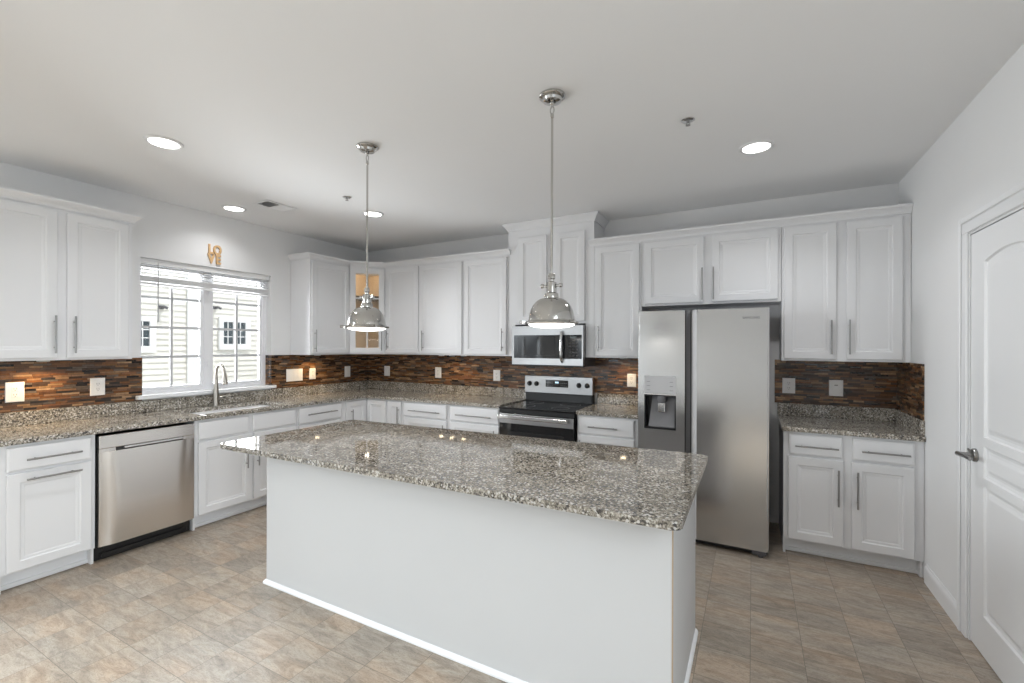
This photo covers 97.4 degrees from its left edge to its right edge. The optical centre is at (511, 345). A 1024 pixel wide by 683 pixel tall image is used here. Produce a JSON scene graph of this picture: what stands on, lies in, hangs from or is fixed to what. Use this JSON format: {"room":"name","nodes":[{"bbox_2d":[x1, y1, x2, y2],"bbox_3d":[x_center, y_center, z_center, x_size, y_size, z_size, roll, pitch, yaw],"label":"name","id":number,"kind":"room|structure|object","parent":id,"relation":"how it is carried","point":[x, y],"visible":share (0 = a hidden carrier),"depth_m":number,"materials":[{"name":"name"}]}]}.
{"room":"kitchen","nodes":[
{"label":"kitchen","id":0,"kind":"room"},
{"bbox_2d":[0,162,365,400],"bbox_3d":[-3.940,0.115,2.500,0.140,2.765,8.200,0,0,28],"label":"wall","id":1,"kind":"structure","parent":0,"point":[165,231],"depth_m":4.22,"materials":[{"name":"paint"}]},
{"bbox_2d":[0,197,132,360],"bbox_3d":[-3.267,-0.423,3.197,0.381,1.052,0.832,0,0,28],"label":"upper cabinet","id":2,"kind":"object","parent":1,"relation":"attached to","point":[66,276],"visible":1,"depth_m":3.14,"materials":[{"name":"white paint"}]},
{"bbox_2d":[0,358,141,412],"bbox_3d":[-3.534,0.286,3.101,0.008,0.365,1.644,0,0,28],"label":"tile backsplash","id":3,"kind":"structure","parent":1,"relation":"attached to","point":[53,384],"depth_m":3.41,"materials":[{"name":"tile"}]},
{"bbox_2d":[5,382,23,402],"bbox_3d":[-3.492,0.329,3.161,0.009,0.140,0.094,0,0,28],"label":"wall outlet","id":4,"kind":"object","parent":3,"relation":"attached to","point":[14,391],"visible":1,"depth_m":3.16,"materials":[{"name":"white plastic"}]},
{"bbox_2d":[12,387,18,397],"bbox_3d":[-3.489,0.329,3.160,0.002,0.075,0.034,0,0,28],"label":"socket","id":5,"kind":"object","parent":4,"relation":"attached to","point":[15,390],"depth_m":3.16,"materials":[{"name":"grey plastic"}]},
{"bbox_2d":[90,378,104,395],"bbox_3d":[-3.278,0.327,3.561,0.009,0.138,0.092,0,0,28],"label":"wall outlet","id":6,"kind":"object","parent":3,"relation":"attached to","point":[97,385],"visible":1,"depth_m":3.56,"materials":[{"name":"white plastic"}]},
{"bbox_2d":[95,382,100,391],"bbox_3d":[-3.276,0.327,3.559,0.002,0.075,0.034,0,0,28],"label":"socket","id":7,"kind":"object","parent":6,"relation":"attached to","point":[97,384],"depth_m":3.56,"materials":[{"name":"grey plastic"}]},
{"bbox_2d":[0,186,142,223],"bbox_3d":[-3.260,-0.981,3.221,0.372,0.062,0.881,0,0,28],"label":"crown molding","id":8,"kind":"structure","parent":1,"relation":"attached to","point":[5,192],"depth_m":3.14,"materials":[{"name":"white paint"}]},
{"bbox_2d":[140,264,265,393],"bbox_3d":[-2.960,-0.163,4.380,0.084,1.176,1.174,0,0,28],"label":"window","id":9,"kind":"structure","parent":1,"relation":"in","point":[205,301],"depth_m":4.36,"materials":[{"name":"white plastic"}]},
{"bbox_2d":[140,257,268,321],"bbox_3d":[-2.910,-0.476,4.354,0.068,0.549,1.164,0,0,28],"label":"window blind","id":10,"kind":"object","parent":9,"relation":"attached to","point":[147,279],"visible":0.89,"depth_m":4.25,"materials":[{"name":"white plastic"}]},
{"bbox_2d":[135,385,276,399],"bbox_3d":[-2.893,0.443,4.343,0.130,0.034,1.246,0,0,28],"label":"trim","id":11,"kind":"structure","parent":1,"relation":"attached to","point":[256,387],"depth_m":4.19,"materials":[{"name":"white wood"}]},
{"bbox_2d":[207,244,221,264],"bbox_3d":[-2.866,-0.876,4.336,0.014,0.184,0.127,0,0,28],"label":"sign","id":12,"kind":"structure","parent":1,"relation":"attached to","point":[214,252],"depth_m":4.33,"materials":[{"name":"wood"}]},
{"bbox_2d":[265,354,367,388],"bbox_3d":[-2.309,0.290,5.477,0.088,0.365,1.392,0,0,28],"label":"tile backsplash","id":13,"kind":"structure","parent":1,"relation":"attached to","point":[330,369],"depth_m":5.37,"materials":[{"name":"tile"}]},
{"bbox_2d":[286,368,302,381],"bbox_3d":[-2.461,0.335,5.089,0.009,0.137,0.202,0,0,28],"label":"light switch","id":14,"kind":"object","parent":13,"relation":"attached to","point":[291,374],"visible":1,"depth_m":5.08,"materials":[{"name":"white plastic"}]},
{"bbox_2d":[309,368,315,378],"bbox_3d":[-2.348,0.334,5.300,0.009,0.130,0.088,0,0,28],"label":"wall outlet","id":15,"kind":"object","parent":13,"relation":"attached to","point":[312,371],"visible":1,"depth_m":5.30,"materials":[{"name":"white plastic"}]},
{"bbox_2d":[345,366,349,376],"bbox_3d":[-2.103,0.335,5.758,0.009,0.138,0.090,0,0,28],"label":"light switch","id":16,"kind":"object","parent":13,"relation":"attached to","point":[347,368],"visible":1,"depth_m":5.75,"materials":[{"name":"white plastic"}]},
{"bbox_2d":[291,259,349,354],"bbox_3d":[-2.191,-0.420,5.209,0.381,1.052,0.547,0,0,28],"label":"upper cabinet","id":17,"kind":"object","parent":1,"relation":"attached to","point":[320,290],"visible":0.99,"depth_m":5.03,"materials":[{"name":"white paint"}]},
{"bbox_2d":[287,248,510,267],"bbox_3d":[-1.238,-0.975,5.114,2.517,0.062,0.721,0,0,5],"label":"crown molding","id":18,"kind":"structure","parent":17,"relation":"attached to","point":[499,252],"depth_m":5.05,"materials":[{"name":"white paint"}]},
{"bbox_2d":[0,505,1002,682],"bbox_3d":[-1.427,1.555,1.154,5.869,0.100,8.500,0,0,28],"label":"floor","id":19,"kind":"structure","parent":0,"point":[196,606],"depth_m":2.41,"materials":[{"name":"tile"}]},
{"bbox_2d":[0,434,94,593],"bbox_3d":[-3.206,1.052,3.016,0.666,0.894,0.448,0,0,28],"label":"base cabinet","id":20,"kind":"object","parent":19,"relation":"on","point":[47,488],"visible":0.94,"depth_m":2.87,"materials":[{"name":"white paint"}]},
{"bbox_2d":[93,422,193,560],"bbox_3d":[-2.951,1.061,3.487,0.617,0.874,0.601,0,0,28],"label":"dishwasher","id":21,"kind":"object","parent":19,"relation":"on","point":[144,477],"visible":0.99,"depth_m":3.30,"materials":[{"name":"silver metal"}]},
{"bbox_2d":[184,405,295,530],"bbox_3d":[-2.591,1.054,4.168,0.666,0.894,0.919,0,0,28],"label":"base cabinet","id":22,"kind":"object","parent":19,"relation":"on","point":[227,483],"visible":0.59,"depth_m":3.88,"materials":[{"name":"white paint"}]},
{"bbox_2d":[0,380,525,446],"bbox_3d":[-1.871,0.541,3.660,2.415,0.134,4.199,0,0,28],"label":"countertop","id":23,"kind":"structure","parent":22,"relation":"on","point":[22,427],"depth_m":4.11,"materials":[{"name":"stone"}]},
{"bbox_2d":[212,363,230,405],"bbox_3d":[-2.726,0.371,4.287,0.202,0.403,0.161,0,0,28],"label":"faucet","id":24,"kind":"object","parent":23,"relation":"on","point":[216,397],"visible":1,"depth_m":4.26,"materials":[{"name":"silver metal"}]},
{"bbox_2d":[296,401,342,428],"bbox_3d":[-2.238,1.055,4.827,0.666,0.894,0.571,0,0,28],"label":"base cabinet","id":25,"kind":"object","parent":19,"relation":"on","point":[327,413],"visible":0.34,"depth_m":4.65,"materials":[{"name":"white paint"}]},
{"bbox_2d":[343,398,387,422],"bbox_3d":[-1.763,1.056,5.440,0.928,0.894,0.954,0,0,28],"label":"base cabinet","id":26,"kind":"object","parent":19,"relation":"on","point":[365,409],"visible":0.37,"depth_m":5.13,"materials":[{"name":"white paint"}]},
{"bbox_2d":[387,400,403,424],"bbox_3d":[-1.181,1.058,5.291,0.234,0.894,0.666,0,0,28],"label":"base cabinet","id":27,"kind":"object","parent":19,"relation":"on","point":[395,407],"visible":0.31,"depth_m":5.03,"materials":[{"name":"white paint"}]},
{"bbox_2d":[403,401,448,428],"bbox_3d":[-0.802,1.059,5.089,0.621,0.894,0.666,0,0,28],"label":"base cabinet","id":28,"kind":"object","parent":19,"relation":"on","point":[434,415],"visible":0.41,"depth_m":4.82,"materials":[{"name":"white paint"}]},
{"bbox_2d":[449,404,499,433],"bbox_3d":[-0.253,1.061,4.795,0.621,0.894,0.666,0,0,28],"label":"base cabinet","id":29,"kind":"object","parent":19,"relation":"on","point":[465,418],"visible":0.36,"depth_m":4.53,"materials":[{"name":"white paint"}]},
{"bbox_2d":[263,457,697,682],"bbox_3d":[-0.293,1.066,2.609,2.477,0.882,0.795,0,0,28],"label":"kitchen island","id":30,"kind":"object","parent":19,"relation":"on","point":[507,591],"visible":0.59,"depth_m":2.09,"materials":[{"name":"paint"}]},
{"bbox_2d":[220,420,707,530],"bbox_3d":[-0.347,0.609,2.582,2.625,0.030,1.119,0,0,28],"label":"island countertop","id":31,"kind":"structure","parent":30,"relation":"on","point":[653,488],"depth_m":2.23,"materials":[{"name":"stone"}]},
{"bbox_2d":[497,375,594,441],"bbox_3d":[0.350,0.918,4.437,0.770,1.182,0.708,0,0,28],"label":"range","id":32,"kind":"object","parent":19,"relation":"on","point":[551,404],"visible":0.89,"depth_m":4.32,"materials":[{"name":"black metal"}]},
{"bbox_2d":[499,400,592,413],"bbox_3d":[0.351,0.601,4.435,0.770,0.017,0.595,0,0,28],"label":"cooktop","id":33,"kind":"object","parent":32,"relation":"in","point":[526,406],"depth_m":4.36,"materials":[{"name":"black glass"}]},
{"bbox_2d":[577,415,637,447],"bbox_3d":[0.952,1.065,4.151,0.539,0.894,0.666,0,0,28],"label":"base cabinet","id":34,"kind":"object","parent":19,"relation":"on","point":[614,431],"visible":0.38,"depth_m":3.88,"materials":[{"name":"white paint"}]},
{"bbox_2d":[576,393,637,418],"bbox_3d":[0.963,0.550,4.163,0.549,0.134,0.641,0,0,28],"label":"countertop","id":35,"kind":"structure","parent":34,"relation":"on","point":[608,404],"depth_m":4.23,"materials":[{"name":"stone"}]},
{"bbox_2d":[638,307,768,557],"bbox_3d":[1.586,0.622,3.714,0.912,1.781,0.766,0,0,28],"label":"refrigerator","id":36,"kind":"object","parent":19,"relation":"on","point":[703,375],"visible":0.96,"depth_m":3.33,"materials":[{"name":"grey metal"}]},
{"bbox_2d":[779,424,923,577],"bbox_3d":[2.457,1.069,3.346,0.783,0.894,0.666,0,0,28],"label":"base cabinet","id":37,"kind":"object","parent":19,"relation":"on","point":[855,499],"visible":0.93,"depth_m":3.09,"materials":[{"name":"white paint"}]},
{"bbox_2d":[777,403,925,441],"bbox_3d":[2.460,0.554,3.362,0.798,0.134,0.641,0,0,28],"label":"countertop","id":38,"kind":"structure","parent":37,"relation":"on","point":[883,423],"depth_m":3.39,"materials":[{"name":"stone"}]},
{"bbox_2d":[0,0,1023,251],"bbox_3d":[-1.418,-1.335,1.154,5.869,0.150,8.500,0,0,28],"label":"ceiling","id":39,"kind":"structure","parent":0,"point":[272,100],"depth_m":2.28,"materials":[{"name":"paint"}]},
{"bbox_2d":[143,135,183,149],"bbox_3d":[-2.161,-1.257,2.794,0.200,0.010,0.200,0,0,28],"label":"recessed light","id":40,"kind":"object","parent":39,"relation":"in","point":[159,141],"visible":1,"depth_m":2.78,"materials":[{"name":"white glass"}]},
{"bbox_2d":[221,205,246,211],"bbox_3d":[-2.558,-1.258,4.140,0.200,0.010,0.200,0,0,28],"label":"recessed light","id":41,"kind":"object","parent":39,"relation":"in","point":[234,208],"visible":1,"depth_m":4.13,"materials":[{"name":"white glass"}]},
{"bbox_2d":[253,200,296,211],"bbox_3d":[-2.138,-1.257,4.070,0.200,0.010,0.300,0,0,28],"label":"ceiling vent","id":42,"kind":"object","parent":39,"relation":"in","point":[265,203],"visible":1,"depth_m":4.06,"materials":[{"name":"white metal"}]},
{"bbox_2d":[340,142,388,330],"bbox_3d":[-0.906,-0.673,2.858,0.289,1.170,0.300,0,0,28],"label":"pendant light","id":43,"kind":"object","parent":39,"relation":"hanging from","point":[366,317],"visible":1,"depth_m":2.80,"materials":[{"name":"silver metal"}]},
{"bbox_2d":[362,210,383,216],"bbox_3d":[-1.328,-1.254,4.300,0.200,0.010,0.200,0,0,28],"label":"recessed light","id":44,"kind":"object","parent":39,"relation":"in","point":[371,213],"visible":0.94,"depth_m":4.28,"materials":[{"name":"white glass"}]},
{"bbox_2d":[519,88,578,327],"bbox_3d":[0.212,-0.670,2.270,0.289,1.170,0.300,0,0,28],"label":"pendant light","id":45,"kind":"object","parent":39,"relation":"hanging from","point":[550,311],"visible":1,"depth_m":2.21,"materials":[{"name":"silver metal"}]},
{"bbox_2d":[681,117,694,126],"bbox_3d":[0.979,-1.237,2.502,0.072,0.030,0.072,0,0,28],"label":"sprinkler head","id":46,"kind":"object","parent":39,"relation":"attached to","point":[687,120],"visible":1,"depth_m":2.49},
{"bbox_2d":[738,139,774,153],"bbox_3d":[1.538,-1.246,2.833,0.200,0.010,0.200,0,0,28],"label":"recessed light","id":47,"kind":"object","parent":39,"relation":"in","point":[757,146],"visible":1,"depth_m":2.81,"materials":[{"name":"white glass"}]},
{"bbox_2d":[368,183,898,523],"bbox_3d":[0.546,0.128,4.836,5.869,2.765,0.150,0,0,28],"label":"wall","id":48,"kind":"structure","parent":0,"point":[881,195],"depth_m":3.90,"materials":[{"name":"paint"}]},
{"bbox_2d":[349,267,384,353],"bbox_3d":[-1.812,-0.418,5.659,0.626,1.052,0.619,0,0,28],"label":"upper cabinet","id":49,"kind":"object","parent":48,"relation":"attached to","point":[360,342],"visible":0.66,"depth_m":5.48,"materials":[{"name":"white paint"}]},
{"bbox_2d":[356,296,378,301],"bbox_3d":[-1.819,-0.593,5.673,0.583,0.016,0.583,0,0,28],"label":"shelf","id":50,"kind":"object","parent":49,"relation":"attached to","point":[376,299],"depth_m":5.74,"materials":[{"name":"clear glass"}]},
{"bbox_2d":[385,265,419,354],"bbox_3d":[-1.253,-0.417,5.494,0.547,1.052,0.381,0,0,28],"label":"upper cabinet","id":51,"kind":"object","parent":48,"relation":"attached to","point":[402,284],"visible":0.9,"depth_m":5.36,"materials":[{"name":"white paint"}]},
{"bbox_2d":[420,260,463,354],"bbox_3d":[-0.740,-0.415,5.220,0.611,1.052,0.381,0,0,28],"label":"upper cabinet","id":52,"kind":"object","parent":48,"relation":"attached to","point":[442,283],"visible":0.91,"depth_m":5.08,"materials":[{"name":"white paint"}]},
{"bbox_2d":[464,255,508,355],"bbox_3d":[-0.224,-0.414,4.944,0.556,1.052,0.381,0,0,28],"label":"upper cabinet","id":53,"kind":"object","parent":48,"relation":"attached to","point":[485,279],"visible":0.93,"depth_m":4.81,"materials":[{"name":"white paint"}]},
{"bbox_2d":[368,354,637,394],"bbox_3d":[-0.296,0.296,5.195,3.744,0.365,0.008,0,0,28],"label":"tile backsplash","id":54,"kind":"structure","parent":48,"relation":"attached to","point":[610,374],"depth_m":5.20,"materials":[{"name":"tile"}]},
{"bbox_2d":[384,366,389,375],"bbox_3d":[-1.642,0.336,5.904,0.095,0.130,0.009,0,0,28],"label":"light switch","id":55,"kind":"object","parent":54,"relation":"attached to","point":[386,368],"visible":1,"depth_m":5.90,"materials":[{"name":"white plastic"}]},
{"bbox_2d":[435,367,440,377],"bbox_3d":[-0.906,0.333,5.511,0.092,0.130,0.009,0,0,28],"label":"wall outlet","id":56,"kind":"object","parent":54,"relation":"attached to","point":[437,369],"visible":1,"depth_m":5.51,"materials":[{"name":"white plastic"}]},
{"bbox_2d":[493,370,499,380],"bbox_3d":[-0.174,0.343,5.120,0.090,0.125,0.009,0,0,28],"label":"wall outlet","id":57,"kind":"object","parent":54,"relation":"attached to","point":[496,373],"visible":1,"depth_m":5.12,"materials":[{"name":"white plastic"}]},
{"bbox_2d":[627,374,635,386],"bbox_3d":[1.169,0.343,4.401,0.088,0.128,0.009,0,0,28],"label":"wall outlet","id":58,"kind":"object","parent":54,"relation":"attached to","point":[631,378],"visible":1,"depth_m":4.40,"materials":[{"name":"white plastic"}]},
{"bbox_2d":[508,221,603,357],"bbox_3d":[0.440,-0.533,4.610,0.923,1.294,0.343,0,0,28],"label":"upper cabinet","id":59,"kind":"object","parent":48,"relation":"attached to","point":[573,258],"visible":0.73,"depth_m":4.44,"materials":[{"name":"white paint"}]},
{"bbox_2d":[512,325,594,366],"bbox_3d":[0.412,0.007,4.556,0.757,0.398,0.442,0,0,28],"label":"microwave","id":60,"kind":"object","parent":59,"relation":"attached to","point":[531,346],"visible":1,"depth_m":4.39,"materials":[{"name":"grey metal"}]},
{"bbox_2d":[502,211,608,232],"bbox_3d":[0.436,-1.217,4.599,1.022,0.073,0.372,0,0,28],"label":"crown molding","id":61,"kind":"structure","parent":59,"relation":"on","point":[595,216],"depth_m":4.42,"materials":[{"name":"white paint"}]},
{"bbox_2d":[594,241,648,357],"bbox_3d":[1.034,-0.410,4.271,0.440,1.052,0.381,0,0,28],"label":"upper cabinet","id":62,"kind":"object","parent":48,"relation":"attached to","point":[617,267],"visible":0.85,"depth_m":4.15,"materials":[{"name":"white paint"}]},
{"bbox_2d":[588,203,912,246],"bbox_3d":[1.764,-0.966,3.705,2.355,0.062,0.047,0,0,28],"label":"crown molding","id":63,"kind":"structure","parent":62,"relation":"on","point":[905,208],"depth_m":3.58,"materials":[{"name":"white paint"}]},
{"bbox_2d":[642,227,780,308],"bbox_3d":[1.707,-0.641,3.912,1.077,0.586,0.381,0,0,28],"label":"upper cabinet","id":64,"kind":"object","parent":48,"relation":"attached to","point":[739,268],"visible":1,"depth_m":3.76,"materials":[{"name":"white paint"}]},
{"bbox_2d":[779,213,910,362],"bbox_3d":[2.529,-0.405,3.472,0.783,1.052,0.381,0,0,28],"label":"upper cabinet","id":65,"kind":"object","parent":48,"relation":"attached to","point":[846,284],"visible":0.99,"depth_m":3.35,"materials":[{"name":"white paint"}]},
{"bbox_2d":[775,360,923,419],"bbox_3d":[2.461,0.304,3.382,0.818,0.365,0.605,0,0,28],"label":"tile backsplash","id":66,"kind":"structure","parent":48,"relation":"attached to","point":[891,385],"depth_m":3.56,"materials":[{"name":"tile"}]},
{"bbox_2d":[782,378,794,393],"bbox_3d":[2.326,0.339,3.783,0.092,0.128,0.009,0,0,28],"label":"wall outlet","id":67,"kind":"object","parent":66,"relation":"attached to","point":[788,384],"visible":1,"depth_m":3.78,"materials":[{"name":"white plastic"}]},
{"bbox_2d":[786,381,790,389],"bbox_3d":[2.325,0.339,3.780,0.034,0.075,0.002,0,0,28],"label":"socket","id":68,"kind":"object","parent":67,"relation":"attached to","point":[788,383],"depth_m":3.78,"materials":[{"name":"grey plastic"}]},
{"bbox_2d":[829,380,842,395],"bbox_3d":[2.614,0.345,3.628,0.094,0.130,0.010,0,0,28],"label":"light switch","id":69,"kind":"object","parent":66,"relation":"attached to","point":[835,386],"visible":1,"depth_m":3.63,"materials":[{"name":"white plastic"}]},
{"bbox_2d":[899,44,1023,600],"bbox_3d":[1.095,0.130,-0.192,0.140,2.765,8.200,0,0,28],"label":"wall","id":70,"kind":"structure","parent":0,"point":[979,157],"depth_m":2.58,"materials":[{"name":"paint"}]},
{"bbox_2d":[924,564,956,626],"bbox_3d":[2.520,1.457,2.644,0.014,0.120,0.530,0,0,28],"label":"baseboard","id":71,"kind":"structure","parent":70,"relation":"attached to","point":[940,592],"depth_m":2.62,"materials":[{"name":"white wood"}]},
{"bbox_2d":[955,209,1023,682],"bbox_3d":[2.159,0.470,1.984,0.113,2.074,0.763,0,0,28],"label":"door","id":72,"kind":"structure","parent":70,"relation":"in","point":[996,453],"depth_m":2.06,"materials":[{"name":"white wood"}]},
{"bbox_2d":[957,181,1023,639],"bbox_3d":[2.218,0.425,1.953,0.139,2.182,0.963,0,0,28],"label":"trim","id":73,"kind":"structure","parent":70,"relation":"attached to","point":[1011,201],"depth_m":2.33,"materials":[{"name":"white wood"}]},
{"label":"outside","id":74,"kind":"structure","parent":0,"visible":0},
{"bbox_3d":[-8.256,2.034,7.186,11.840,0.100,20.000,0,0,28],"label":"ground","id":75,"kind":"structure","parent":74,"visible":0},
{"bbox_2d":[141,268,257,392],"bbox_3d":[-6.306,-1.310,7.283,0.469,6.600,16.000,0,0,28],"label":"house","id":76,"kind":"structure","parent":75,"relation":"on","point":[154,341],"depth_m":8.04,"materials":[{"name":"white"}]},
{"bbox_2d":[159,305,168,308],"bbox_3d":[-5.929,-0.645,7.660,0.166,0.071,0.084,0,0,16],"label":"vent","id":77,"kind":"object","parent":76,"relation":"attached to","point":[160,306],"depth_m":7.64,"materials":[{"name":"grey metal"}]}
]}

